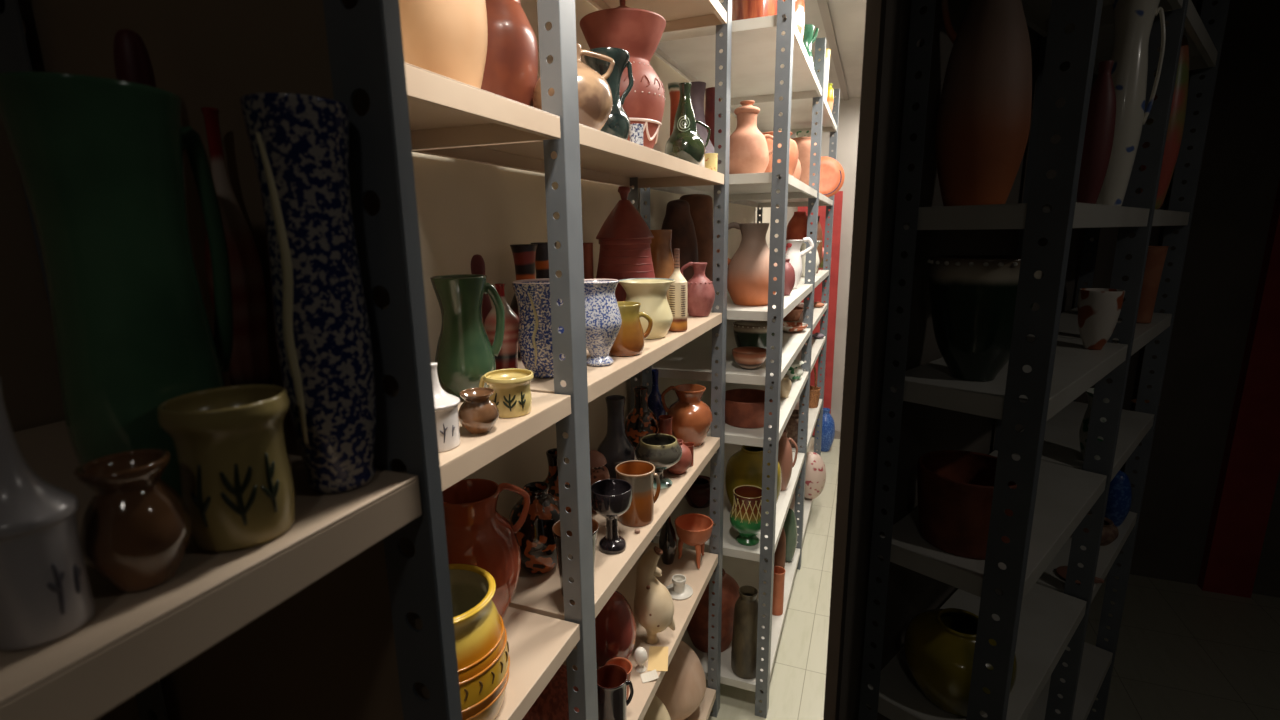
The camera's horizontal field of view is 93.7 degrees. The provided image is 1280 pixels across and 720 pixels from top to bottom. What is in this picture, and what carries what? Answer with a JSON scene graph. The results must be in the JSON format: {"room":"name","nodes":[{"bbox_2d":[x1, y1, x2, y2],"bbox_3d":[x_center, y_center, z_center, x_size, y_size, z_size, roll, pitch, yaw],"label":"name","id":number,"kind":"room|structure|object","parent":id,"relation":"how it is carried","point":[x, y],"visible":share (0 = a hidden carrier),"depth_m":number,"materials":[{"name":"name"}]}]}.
{"room":"pottery storage room","nodes":[
{"label":"pottery storage room","id":0,"kind":"room"},
{"bbox_2d":[404,0,778,549],"bbox_3d":[-0.054,-0.045,2.043,0.080,2.668,6.900,4,13,21],"label":"wall","id":1,"kind":"structure","parent":0,"point":[466,209],"depth_m":1.31,"materials":[{"name":"beige paint"}]},
{"bbox_2d":[720,0,866,98],"bbox_3d":[2.240,-1.240,0.870,5.000,0.100,6.900,4,13,21],"label":"ceiling","id":2,"kind":"structure","parent":0,"point":[848,16],"depth_m":3.01,"materials":[{"name":"grey paint"}]},
{"bbox_2d":[787,97,860,430],"bbox_3d":[2.617,-0.591,4.421,3.140,2.668,0.100,4,13,21],"label":"wall","id":3,"kind":"structure","parent":0,"point":[849,110],"depth_m":4.67,"materials":[{"name":"grey paint"}]},
{"bbox_2d":[798,191,842,435],"bbox_3d":[1.409,-0.336,4.853,0.332,1.978,0.088,4,13,21],"label":"door","id":4,"kind":"structure","parent":3,"relation":"in","point":[838,197],"depth_m":4.78,"materials":[{"name":"red paint"}]},
{"bbox_2d":[817,0,848,99],"bbox_3d":[0.744,-1.506,2.470,0.038,0.012,4.440,4,13,21],"label":"trim","id":5,"kind":"structure","parent":3,"relation":"attached to","point":[823,5],"depth_m":3.11,"materials":[{"name":"beige"}]},
{"bbox_2d":[706,436,1279,719],"bbox_3d":[2.276,1.466,1.451,5.000,0.100,6.900,4,13,21],"label":"floor","id":6,"kind":"structure","parent":0,"point":[1184,651],"depth_m":2.48,"materials":[{"name":"beige tile"}]},
{"bbox_2d":[0,0,461,719],"bbox_3d":[-0.411,0.410,-0.031,0.293,2.658,0.983,4,13,21],"label":"shelving rack","id":7,"kind":"object","parent":6,"relation":"on","point":[346,613],"visible":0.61,"depth_m":0.30,"materials":[{"name":"grey metal"}]},
{"bbox_2d":[0,377,94,650],"bbox_3d":[-0.179,0.043,0.173,0.026,0.077,0.026,4,13,21],"label":"jar","id":8,"kind":"object","parent":7,"relation":"on","point":[46,596],"visible":1,"depth_m":0.17,"materials":[{"name":"grey ceramic"}]},
{"bbox_2d":[0,71,232,497],"bbox_3d":[-0.202,-0.018,0.240,0.054,0.168,0.054,-1,12,-1],"label":"pitcher","id":9,"kind":"object","parent":7,"relation":"on","point":[99,160],"visible":0.73,"depth_m":0.22,"materials":[{"name":"ceramic"}]},
{"bbox_2d":[74,449,191,591],"bbox_3d":[-0.169,0.054,0.201,0.029,0.043,0.029,4,13,21],"label":"jar","id":10,"kind":"object","parent":7,"relation":"on","point":[135,533],"visible":1,"depth_m":0.19,"materials":[{"name":"ceramic"}]},
{"bbox_2d":[113,29,155,86],"bbox_3d":[-0.240,-0.053,0.304,0.024,0.210,0.024,-8,14,-32],"label":"bottle","id":11,"kind":"object","parent":7,"relation":"on","point":[132,62],"visible":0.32,"depth_m":0.28,"materials":[{"name":"red ceramic"}]},
{"bbox_2d":[157,384,294,551],"bbox_3d":[-0.157,0.041,0.232,0.041,0.055,0.041,1,12,8],"label":"pot","id":12,"kind":"object","parent":7,"relation":"on","point":[237,484],"visible":1,"depth_m":0.22,"materials":[{"name":"beige ceramic"}]},
{"bbox_2d":[201,107,272,385],"bbox_3d":[-0.210,-0.038,0.313,0.025,0.176,0.025,4,13,21],"label":"bottle","id":13,"kind":"object","parent":7,"relation":"on","point":[250,363],"visible":0.69,"depth_m":0.31,"materials":[{"name":"red ceramic"}]},
{"bbox_2d":[240,92,375,493],"bbox_3d":[-0.141,-0.024,0.266,0.039,0.168,0.039,-5,13,-19],"label":"vase","id":14,"kind":"object","parent":7,"relation":"on","point":[299,143],"visible":1,"depth_m":0.25,"materials":[{"name":"blue ceramic"}]},
{"bbox_2d":[404,0,731,719],"bbox_3d":[-0.148,0.199,1.267,0.294,2.518,1.599,4,13,21],"label":"shelving rack","id":15,"kind":"object","parent":6,"relation":"on","point":[546,630],"visible":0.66,"depth_m":1.03,"materials":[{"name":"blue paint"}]},
{"bbox_2d":[399,0,487,88],"bbox_3d":[-0.250,-0.425,0.759,0.111,0.196,0.111,4,13,21],"label":"storage jar","id":16,"kind":"object","parent":15,"relation":"on","point":[447,38],"visible":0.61,"depth_m":0.72,"materials":[{"name":"beige ceramic"}]},
{"bbox_2d":[431,362,459,451],"bbox_3d":[-0.243,0.053,0.712,0.058,0.101,0.058,-3,12,-10],"label":"bottle","id":17,"kind":"object","parent":15,"relation":"on","point":[446,404],"visible":0.49,"depth_m":0.70,"materials":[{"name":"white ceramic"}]},
{"bbox_2d":[430,274,504,399],"bbox_3d":[-0.269,-0.035,0.922,0.096,0.186,0.090,4,13,21],"label":"pitcher","id":18,"kind":"object","parent":15,"relation":"on","point":[465,353],"visible":0.89,"depth_m":0.89,"materials":[{"name":"ceramic"}]},
{"bbox_2d":[458,387,499,433],"bbox_3d":[-0.207,0.066,0.770,0.052,0.052,0.052,4,13,21],"label":"jar","id":19,"kind":"object","parent":15,"relation":"on","point":[478,414],"visible":0.98,"depth_m":0.75,"materials":[{"name":"brown ceramic"}]},
{"bbox_2d":[449,564,509,719],"bbox_3d":[-0.271,0.382,0.825,0.172,0.222,0.170,4,13,21],"label":"pot","id":20,"kind":"object","parent":15,"relation":"on","point":[482,646],"visible":0.41,"depth_m":0.79,"materials":[{"name":"yellow ceramic"}]},
{"bbox_2d":[471,254,491,323],"bbox_3d":[-0.294,-0.088,1.111,0.050,0.212,0.050,4,13,21],"label":"bottle","id":21,"kind":"object","parent":15,"relation":"on","point":[477,261],"visible":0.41,"depth_m":1.09,"materials":[{"name":"red ceramic"}]},
{"bbox_2d":[442,478,529,618],"bbox_3d":[-0.284,0.332,1.019,0.160,0.238,0.160,4,13,21],"label":"pitcher","id":22,"kind":"object","parent":15,"relation":"on","point":[477,534],"visible":0.66,"depth_m":0.97,"materials":[{"name":"brown ceramic"}]},
{"bbox_2d":[484,283,518,369],"bbox_3d":[-0.248,-0.057,1.083,0.066,0.161,0.066,4,13,21],"label":"bottle","id":23,"kind":"object","parent":15,"relation":"on","point":[507,358],"visible":0.64,"depth_m":1.06,"materials":[{"name":"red ceramic"}]},
{"bbox_2d":[479,368,533,417],"bbox_3d":[-0.184,0.046,0.848,0.070,0.056,0.070,-7,14,-27],"label":"mug","id":24,"kind":"object","parent":15,"relation":"on","point":[512,396],"visible":0.88,"depth_m":0.82,"materials":[{"name":"ceramic"}]},
{"bbox_2d":[481,0,537,106],"bbox_3d":[-0.246,-0.530,1.034,0.139,0.284,0.139,4,13,21],"label":"jar","id":25,"kind":"object","parent":15,"relation":"on","point":[511,64],"visible":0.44,"depth_m":0.99,"materials":[{"name":"brown ceramic"}]},
{"bbox_2d":[510,244,537,357],"bbox_3d":[-0.230,-0.119,1.218,0.076,0.226,0.076,4,13,21],"label":"vase","id":26,"kind":"object","parent":15,"relation":"on","point":[524,255],"visible":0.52,"depth_m":1.19,"materials":[{"name":"red ceramic"}]},
{"bbox_2d":[508,481,559,573],"bbox_3d":[-0.201,0.330,1.187,0.121,0.170,0.121,4,13,21],"label":"patterned vase","id":27,"kind":"object","parent":15,"relation":"on","point":[536,540],"visible":0.69,"depth_m":1.14,"materials":[{"name":"black ceramic"}]},
{"bbox_2d":[512,278,564,377],"bbox_3d":[-0.169,-0.057,1.065,0.105,0.167,0.105,3,13,16],"label":"vase","id":28,"kind":"object","parent":15,"relation":"on","point":[532,295],"visible":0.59,"depth_m":1.02,"materials":[{"name":"blue ceramic"}]},
{"bbox_2d":[531,242,556,278],"bbox_3d":[-0.204,-0.139,1.304,0.078,0.228,0.078,4,13,21],"label":"vase","id":29,"kind":"object","parent":15,"relation":"on","point":[541,260],"visible":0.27,"depth_m":1.27,"materials":[{"name":"ceramic"}]},
{"bbox_2d":[522,664,578,719],"bbox_3d":[-0.190,0.735,1.264,0.167,0.176,0.167,4,13,21],"label":"pot","id":30,"kind":"object","parent":15,"relation":"on","point":[552,703],"visible":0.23,"depth_m":1.20,"materials":[{"name":"brown ceramic"}]},
{"bbox_2d":[542,448,570,512],"bbox_3d":[-0.186,0.290,1.353,0.131,0.177,0.131,4,13,21],"label":"vase","id":31,"kind":"object","parent":15,"relation":"on","point":[551,479],"visible":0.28,"depth_m":1.32,"materials":[{"name":"black ceramic"}]},
{"bbox_2d":[533,43,614,130],"bbox_3d":[-0.116,-0.461,1.030,0.137,0.147,0.137,8,15,34],"label":"jug","id":32,"kind":"object","parent":15,"relation":"on","point":[595,102],"visible":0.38,"depth_m":0.99,"materials":[{"name":"beige ceramic"}]},
{"bbox_2d":[552,519,598,600],"bbox_3d":[-0.117,0.367,1.104,0.086,0.130,0.086,4,13,21],"label":"beaker","id":33,"kind":"object","parent":15,"relation":"on","point":[556,531],"visible":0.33,"depth_m":1.09,"materials":[{"name":"ceramic"}]},
{"bbox_2d":[590,450,609,511],"bbox_3d":[-0.110,0.287,1.439,0.077,0.145,0.077,4,13,21],"label":"jug","id":34,"kind":"object","parent":15,"relation":"on","point":[598,471],"visible":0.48,"depth_m":1.41,"materials":[{"name":"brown ceramic"}]},
{"bbox_2d":[584,279,621,365],"bbox_3d":[-0.079,-0.071,1.141,0.089,0.160,0.089,-5,13,-19],"label":"vase","id":35,"kind":"object","parent":15,"relation":"on","point":[603,320],"visible":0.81,"depth_m":1.11,"materials":[{"name":"blue ceramic"}]},
{"bbox_2d":[584,47,632,139],"bbox_3d":[-0.065,-0.524,1.225,0.092,0.187,0.092,5,13,25],"label":"jug","id":36,"kind":"object","parent":15,"relation":"on","point":[617,124],"visible":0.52,"depth_m":1.20,"materials":[{"name":"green ceramic"}]},
{"bbox_2d":[591,479,632,553],"bbox_3d":[-0.059,0.330,1.257,0.090,0.137,0.090,-5,13,-19],"label":"chalice","id":37,"kind":"object","parent":15,"relation":"on","point":[610,498],"visible":0.97,"depth_m":1.25,"materials":[{"name":"black ceramic"}]},
{"bbox_2d":[597,664,633,719],"bbox_3d":[-0.064,0.749,1.325,0.075,0.118,0.075,8,15,35],"label":"mug","id":38,"kind":"object","parent":15,"relation":"on","point":[612,682],"visible":0.91,"depth_m":1.30,"materials":[{"name":"black ceramic"}]},
{"bbox_2d":[595,590,636,667],"bbox_3d":[-0.075,0.670,1.496,0.132,0.202,0.132,4,13,21],"label":"vessel","id":39,"kind":"object","parent":15,"relation":"on","point":[615,624],"visible":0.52,"depth_m":1.44,"materials":[{"name":"red ceramic"}]},
{"bbox_2d":[597,395,636,478],"bbox_3d":[-0.065,0.207,1.633,0.111,0.219,0.111,-1,12,-1],"label":"bottle","id":40,"kind":"object","parent":15,"relation":"on","point":[616,446],"visible":0.81,"depth_m":1.60,"materials":[{"name":"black ceramic"}]},
{"bbox_2d":[580,0,665,148],"bbox_3d":[-0.038,-0.659,1.399,0.198,0.379,0.198,-1,12,-1],"label":"vase","id":41,"kind":"object","parent":15,"relation":"on","point":[639,32],"visible":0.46,"depth_m":1.33,"materials":[{"name":"red ceramic"}]},
{"bbox_2d":[596,186,654,301],"bbox_3d":[-0.039,-0.265,1.566,0.165,0.360,0.165,4,13,21],"label":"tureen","id":42,"kind":"object","parent":15,"relation":"on","point":[624,238],"visible":0.67,"depth_m":1.51,"materials":[{"name":"red ceramic"}]},
{"bbox_2d":[609,301,652,356],"bbox_3d":[-0.031,-0.065,1.243,0.095,0.104,0.087,4,13,21],"label":"mug","id":43,"kind":"object","parent":15,"relation":"on","point":[629,341],"visible":0.6,"depth_m":1.21,"materials":[{"name":"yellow ceramic"}]},
{"bbox_2d":[615,460,660,526],"bbox_3d":[-0.008,0.307,1.382,0.096,0.127,0.091,4,13,21],"label":"mug","id":44,"kind":"object","parent":15,"relation":"on","point":[640,474],"visible":0.82,"depth_m":1.35,"materials":[{"name":"orange ceramic"}]},
{"bbox_2d":[624,386,658,447],"bbox_3d":[0.004,0.182,1.772,0.110,0.207,0.110,4,13,21],"label":"vase","id":45,"kind":"object","parent":15,"relation":"on","point":[641,421],"visible":0.76,"depth_m":1.74,"materials":[{"name":"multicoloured ceramic"}]},
{"bbox_2d":[618,278,674,338],"bbox_3d":[0.015,-0.123,1.438,0.139,0.135,0.139,8,15,34],"label":"vase","id":46,"kind":"object","parent":15,"relation":"on","point":[650,292],"visible":0.76,"depth_m":1.39,"materials":[{"name":"ceramic"}]},
{"bbox_2d":[634,546,674,643],"bbox_3d":[0.038,0.615,1.575,0.110,0.272,0.107,-1,12,1],"label":"jug","id":47,"kind":"object","parent":15,"relation":"on","point":[653,602],"visible":1,"depth_m":1.54,"materials":[{"name":"white ceramic"}]},
{"bbox_2d":[648,369,665,421],"bbox_3d":[0.051,0.132,2.013,0.074,0.203,0.074,4,13,21],"label":"bottle","id":48,"kind":"object","parent":15,"relation":"on","point":[655,405],"visible":0.58,"depth_m":1.99,"materials":[{"name":"ceramic"}]},
{"bbox_2d":[643,695,670,719],"bbox_3d":[0.015,1.100,1.703,0.170,0.332,0.170,4,13,21],"label":"jar","id":49,"kind":"object","parent":15,"relation":"on","point":[657,710],"visible":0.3,"depth_m":1.65,"materials":[{"name":"beige ceramic"}]},
{"bbox_2d":[648,646,667,670],"bbox_3d":[0.047,0.763,1.534,0.050,0.002,0.090,0,12,4],"label":"card","id":50,"kind":"object","parent":15,"relation":"on","point":[658,655],"visible":1,"depth_m":1.53,"materials":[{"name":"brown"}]},
{"bbox_2d":[635,434,681,488],"bbox_3d":[0.049,0.267,1.574,0.124,0.124,0.124,-1,12,-1],"label":"goblet","id":51,"kind":"object","parent":15,"relation":"on","point":[663,451],"visible":0.8,"depth_m":1.53,"materials":[{"name":"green ceramic"}]},
{"bbox_2d":[650,229,673,278],"bbox_3d":[0.051,-0.256,1.775,0.119,0.253,0.119,4,13,21],"label":"vase","id":52,"kind":"object","parent":15,"relation":"on","point":[661,247],"visible":0.31,"depth_m":1.72,"materials":[{"name":"brown ceramic"}]},
{"bbox_2d":[659,516,676,564],"bbox_3d":[0.091,0.559,1.958,0.059,0.221,0.059,4,13,21],"label":"jug","id":53,"kind":"object","parent":15,"relation":"on","point":[667,539],"visible":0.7,"depth_m":1.94,"materials":[{"name":"black ceramic"}]},
{"bbox_2d":[666,249,687,331],"bbox_3d":[0.093,-0.176,1.511,0.053,0.205,0.054,4,13,21],"label":"bottle","id":54,"kind":"object","parent":15,"relation":"on","point":[676,294],"visible":0.91,"depth_m":1.49,"materials":[{"name":"ceramic"}]},
{"bbox_2d":[666,574,692,599],"bbox_3d":[0.118,0.679,1.811,0.085,0.047,0.085,4,13,21],"label":"candle holder","id":55,"kind":"object","parent":15,"relation":"on","point":[678,590],"visible":0.94,"depth_m":1.80,"materials":[{"name":"white ceramic"}]},
{"bbox_2d":[667,439,691,474],"bbox_3d":[0.102,0.266,1.656,0.083,0.090,0.083,4,13,21],"label":"jug","id":56,"kind":"object","parent":15,"relation":"on","point":[685,461],"visible":0.5,"depth_m":1.63,"materials":[{"name":"ceramic"}]},
{"bbox_2d":[655,640,705,719],"bbox_3d":[0.087,1.051,2.024,0.270,0.292,0.270,4,13,21],"label":"jar","id":57,"kind":"object","parent":15,"relation":"on","point":[682,688],"visible":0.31,"depth_m":1.93,"materials":[{"name":"beige ceramic"}]},
{"bbox_2d":[661,384,712,446],"bbox_3d":[0.154,0.171,1.869,0.144,0.186,0.144,10,16,41],"label":"jug","id":58,"kind":"object","parent":15,"relation":"on","point":[692,419],"visible":0.91,"depth_m":1.82,"materials":[{"name":"ceramic"}]},
{"bbox_2d":[665,82,710,164],"bbox_3d":[0.120,-0.611,1.569,0.111,0.208,0.105,4,13,21],"label":"bottle","id":59,"kind":"object","parent":15,"relation":"on","point":[685,143],"visible":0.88,"depth_m":1.54,"materials":[{"name":"green ceramic"}]},
{"bbox_2d":[674,513,713,568],"bbox_3d":[0.176,0.594,1.966,0.128,0.140,0.127,-1,12,-3],"label":"bowl","id":60,"kind":"object","parent":15,"relation":"on","point":[692,529],"visible":1,"depth_m":1.97,"materials":[{"name":"orange ceramic"}]},
{"bbox_2d":[680,262,714,316],"bbox_3d":[0.175,-0.210,1.774,0.093,0.158,0.093,-12,16,-41],"label":"jug","id":61,"kind":"object","parent":15,"relation":"on","point":[701,293],"visible":0.92,"depth_m":1.75,"materials":[{"name":"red ceramic"}]},
{"bbox_2d":[640,0,839,717],"bbox_3d":[0.603,-0.168,2.933,0.462,2.518,2.114,4,13,21],"label":"shelving rack","id":62,"kind":"object","parent":6,"relation":"on","point":[771,65],"visible":0.56,"depth_m":2.20,"materials":[{"name":"grey metal"}]},
{"bbox_2d":[661,199,697,280],"bbox_3d":[0.130,-0.367,2.049,0.139,0.352,0.139,4,13,21],"label":"vessel","id":63,"kind":"object","parent":62,"relation":"on","point":[678,218],"visible":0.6,"depth_m":1.99,"materials":[{"name":"brown ceramic"}]},
{"bbox_2d":[680,194,712,283],"bbox_3d":[0.206,-0.420,2.231,0.146,0.378,0.146,4,13,21],"label":"vessel","id":64,"kind":"object","parent":62,"relation":"on","point":[701,205],"visible":0.5,"depth_m":2.16,"materials":[{"name":"brown ceramic"}]},
{"bbox_2d":[684,475,715,507],"bbox_3d":[0.240,0.530,2.413,0.136,0.103,0.136,4,13,21],"label":"jar","id":65,"kind":"object","parent":62,"relation":"on","point":[698,494],"visible":0.62,"depth_m":2.36,"materials":[{"name":"red ceramic"}]},
{"bbox_2d":[690,81,720,163],"bbox_3d":[0.186,-0.748,1.970,0.167,0.297,0.167,4,13,21],"label":"vase","id":66,"kind":"object","parent":62,"relation":"on","point":[697,92],"visible":0.3,"depth_m":1.93,"materials":[{"name":"grey ceramic"}]},
{"bbox_2d":[686,568,739,652],"bbox_3d":[0.280,0.967,2.353,0.234,0.305,0.234,4,13,21],"label":"jar","id":67,"kind":"object","parent":62,"relation":"on","point":[697,628],"visible":0.44,"depth_m":2.26,"materials":[{"name":"brown ceramic"}]},
{"bbox_2d":[705,87,721,148],"bbox_3d":[0.274,-0.839,2.268,0.144,0.346,0.144,4,13,21],"label":"bottle","id":68,"kind":"object","parent":62,"relation":"on","point":[709,92],"visible":0.21,"depth_m":2.23,"materials":[{"name":"red ceramic"}]},
{"bbox_2d":[731,585,761,678],"bbox_3d":[0.391,0.990,2.194,0.111,0.326,0.111,4,13,21],"label":"bottle","id":69,"kind":"object","parent":62,"relation":"on","point":[745,620],"visible":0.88,"depth_m":2.16,"materials":[{"name":"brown ceramic"}]},
{"bbox_2d":[717,222,776,305],"bbox_3d":[0.376,-0.328,2.034,0.181,0.274,0.199,-11,16,-40],"label":"jug","id":70,"kind":"object","parent":62,"relation":"on","point":[748,269],"visible":0.8,"depth_m":1.97,"materials":[{"name":"orange ceramic"}]},
{"bbox_2d":[730,485,766,545],"bbox_3d":[0.382,0.549,2.112,0.131,0.187,0.131,3,13,16],"label":"goblet","id":71,"kind":"object","parent":62,"relation":"on","point":[745,514],"visible":0.84,"depth_m":2.07,"materials":[{"name":"green ceramic"}]},
{"bbox_2d":[725,388,772,427],"bbox_3d":[0.381,0.171,2.126,0.196,0.095,0.196,4,13,21],"label":"crock","id":72,"kind":"object","parent":62,"relation":"on","point":[744,408],"visible":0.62,"depth_m":2.06,"materials":[{"name":"ceramic"}]},
{"bbox_2d":[732,347,765,369],"bbox_3d":[0.369,-0.004,2.021,0.119,0.063,0.119,4,13,21],"label":"bowl","id":73,"kind":"object","parent":62,"relation":"on","point":[750,358],"visible":0.95,"depth_m":1.99,"materials":[{"name":"ceramic"}]},
{"bbox_2d":[729,100,772,173],"bbox_3d":[0.342,-0.707,1.927,0.147,0.231,0.147,-9,15,-35],"label":"bottle","id":74,"kind":"object","parent":62,"relation":"on","point":[749,152],"visible":0.88,"depth_m":1.88,"materials":[{"name":"ceramic"}]},
{"bbox_2d":[725,445,781,513],"bbox_3d":[0.430,0.465,2.282,0.210,0.280,0.210,4,13,21],"label":"jar","id":75,"kind":"object","parent":62,"relation":"on","point":[744,467],"visible":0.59,"depth_m":2.21,"materials":[{"name":"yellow ceramic"}]},
{"bbox_2d":[732,320,774,348],"bbox_3d":[0.410,-0.068,2.150,0.160,0.133,0.161,10,16,41],"label":"bowl","id":76,"kind":"object","parent":62,"relation":"on","point":[747,333],"visible":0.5,"depth_m":2.09,"materials":[{"name":"green ceramic"}]},
{"bbox_2d":[732,0,783,20],"bbox_3d":[0.371,-1.167,1.924,0.195,0.279,0.195,4,13,21],"label":"crock","id":77,"kind":"object","parent":62,"relation":"on","point":[741,9],"visible":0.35,"depth_m":1.86,"materials":[{"name":"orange ceramic"}]},
{"bbox_2d":[772,566,784,615],"bbox_3d":[0.581,0.978,2.541,0.062,0.197,0.062,4,13,21],"label":"vase","id":78,"kind":"object","parent":62,"relation":"on","point":[779,572],"visible":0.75,"depth_m":2.52,"materials":[{"name":"ceramic"}]},
{"bbox_2d":[762,131,797,175],"bbox_3d":[0.514,-0.764,2.285,0.171,0.186,0.171,4,13,21],"label":"crock","id":79,"kind":"object","parent":62,"relation":"on","point":[793,153],"visible":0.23,"depth_m":2.22,"materials":[{"name":"orange ceramic"}]},
{"bbox_2d":[778,430,797,490],"bbox_3d":[0.599,0.422,2.524,0.090,0.258,0.096,-10,15,-37],"label":"jug","id":80,"kind":"object","parent":62,"relation":"on","point":[785,455],"visible":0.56,"depth_m":2.49,"materials":[{"name":"brown ceramic"}]},
{"bbox_2d":[783,508,796,561],"bbox_3d":[0.726,0.852,2.927,0.081,0.279,0.081,4,13,21],"label":"bottle","id":81,"kind":"object","parent":62,"relation":"on","point":[790,525],"visible":0.67,"depth_m":2.89,"materials":[{"name":"ceramic"}]},
{"bbox_2d":[786,212,810,239],"bbox_3d":[0.935,-0.694,3.535,0.148,0.347,0.148,4,13,21],"label":"storage jar","id":82,"kind":"object","parent":62,"relation":"on","point":[797,225],"visible":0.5,"depth_m":3.46,"materials":[{"name":"orange ceramic"}]},
{"bbox_2d":[785,237,813,288],"bbox_3d":[0.660,-0.410,2.545,0.140,0.215,0.102,4,13,21],"label":"white ewer","id":83,"kind":"object","parent":62,"relation":"on","point":[793,253],"visible":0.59,"depth_m":2.51,"materials":[{"name":"ceramic"}]},
{"bbox_2d":[792,137,816,185],"bbox_3d":[0.847,-1.000,3.123,0.172,0.288,0.172,4,13,21],"label":"terracotta pot","id":84,"kind":"object","parent":62,"relation":"on","point":[803,143],"visible":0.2,"depth_m":3.04,"materials":[{"name":"orange ceramic"}]},
{"bbox_2d":[802,367,819,407],"bbox_3d":[1.058,0.158,3.712,0.113,0.264,0.116,4,13,21],"label":"wicker basket","id":85,"kind":"object","parent":62,"relation":"on","point":[814,395],"visible":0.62,"depth_m":3.69,"materials":[{"name":"brown wicker"}]},
{"bbox_2d":[798,452,825,498],"bbox_3d":[1.028,0.694,3.608,0.173,0.294,0.173,4,13,21],"label":"vase","id":86,"kind":"object","parent":62,"relation":"on","point":[815,479],"visible":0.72,"depth_m":3.54,"materials":[{"name":"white ceramic"}]},
{"bbox_2d":[812,156,844,196],"bbox_3d":[1.044,-1.040,3.417,0.235,0.232,0.044,1,12,7],"label":"plate","id":87,"kind":"object","parent":62,"relation":"on","point":[832,176],"visible":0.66,"depth_m":3.42,"materials":[{"name":"orange ceramic"}]},
{"bbox_2d":[817,408,834,451],"bbox_3d":[1.456,0.549,4.724,0.150,0.340,0.150,4,13,21],"label":"vase","id":88,"kind":"object","parent":6,"relation":"on","point":[828,425],"visible":0.66,"depth_m":4.67,"materials":[{"name":"ceramic"}]},
{"bbox_2d":[858,0,1229,719],"bbox_3d":[0.941,0.164,1.366,1.263,2.518,0.227,-12,16,-41],"label":"shelving rack","id":89,"kind":"object","parent":6,"relation":"on","point":[1018,597],"visible":0.9,"depth_m":1.06,"materials":[{"name":"grey metal"}]},
{"bbox_2d":[904,608,1016,716],"bbox_3d":[0.570,0.534,1.076,0.178,0.148,0.178,4,13,21],"label":"jar","id":90,"kind":"object","parent":89,"relation":"on","point":[939,644],"visible":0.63,"depth_m":1.03,"materials":[{"name":"ceramic"}]},
{"bbox_2d":[917,450,1016,559],"bbox_3d":[0.559,0.244,1.022,0.165,0.131,0.165,4,13,21],"label":"crock","id":91,"kind":"object","parent":89,"relation":"on","point":[955,488],"visible":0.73,"depth_m":0.98,"materials":[{"name":"ceramic"}]},
{"bbox_2d":[935,0,1031,205],"bbox_3d":[0.519,-0.422,0.898,0.126,0.372,0.126,-5,13,-19],"label":"jug","id":92,"kind":"object","parent":89,"relation":"on","point":[984,116],"visible":0.93,"depth_m":0.86,"materials":[{"name":"ceramic"}]},
{"bbox_2d":[927,255,1041,381],"bbox_3d":[0.540,-0.067,0.957,0.163,0.193,0.162,4,13,21],"label":"pot","id":93,"kind":"object","parent":89,"relation":"on","point":[973,297],"visible":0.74,"depth_m":0.91,"materials":[{"name":"green ceramic"}]},
{"bbox_2d":[1079,388,1109,459],"bbox_3d":[1.033,0.151,1.351,0.071,0.163,0.071,3,13,16],"label":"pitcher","id":94,"kind":"object","parent":89,"relation":"on","point":[1083,432],"visible":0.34,"depth_m":1.35,"materials":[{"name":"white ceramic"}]},
{"bbox_2d":[1077,60,1115,203],"bbox_3d":[0.691,-0.341,0.908,0.043,0.205,0.043,0,12,4],"label":"bottle","id":95,"kind":"object","parent":89,"relation":"on","point":[1100,126],"visible":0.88,"depth_m":0.89,"materials":[{"name":"red ceramic"}]},
{"bbox_2d":[1078,288,1124,349],"bbox_3d":[0.898,-0.080,1.178,0.072,0.116,0.072,4,13,21],"label":"cup","id":96,"kind":"object","parent":89,"relation":"on","point":[1099,309],"visible":1,"depth_m":1.16,"materials":[{"name":"white ceramic"}]},
{"bbox_2d":[1105,470,1131,526],"bbox_3d":[1.330,0.386,1.679,0.070,0.165,0.070,4,13,21],"label":"jar","id":97,"kind":"object","parent":89,"relation":"on","point":[1119,500],"visible":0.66,"depth_m":1.65,"materials":[{"name":"ceramic"}]},
{"bbox_2d":[1096,0,1165,205],"bbox_3d":[0.847,-0.448,1.055,0.071,0.349,0.071,-3,12,-10],"label":"pitcher","id":98,"kind":"object","parent":89,"relation":"on","point":[1133,19],"visible":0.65,"depth_m":1.03,"materials":[{"name":"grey ceramic"}]},
{"bbox_2d":[1136,246,1168,322],"bbox_3d":[1.250,-0.186,1.484,0.064,0.187,0.064,4,13,21],"label":"beaker","id":99,"kind":"object","parent":89,"relation":"on","point":[1156,255],"visible":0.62,"depth_m":1.46,"materials":[{"name":"brown ceramic"}]},
{"bbox_2d":[1140,34,1188,208],"bbox_3d":[1.183,-0.534,1.353,0.068,0.383,0.068,4,13,21],"label":"vase","id":100,"kind":"object","parent":89,"relation":"on","point":[1179,101],"visible":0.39,"depth_m":1.32,"materials":[{"name":"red ceramic"}]},
{"bbox_2d":[823,0,1197,719],"bbox_3d":[1.835,-0.132,2.328,0.225,2.668,4.947,11,17,44],"label":"wall partition","id":101,"kind":"structure","parent":0,"point":[924,428],"depth_m":1.01,"materials":[{"name":"grey paint"}]},
{"bbox_2d":[1117,0,1279,597],"bbox_3d":[3.729,-0.150,2.298,2.900,2.668,0.100,4,13,21],"label":"wall","id":102,"kind":"structure","parent":0,"point":[1239,177],"depth_m":2.69,"materials":[{"name":"grey paint"}]},
{"bbox_2d":[1197,178,1279,597],"bbox_3d":[2.771,-0.102,2.607,0.180,2.468,0.050,4,13,21],"label":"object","id":103,"kind":"structure","parent":102,"relation":"in","point":[1250,467],"depth_m":2.70,"materials":[{"name":"red paint"}]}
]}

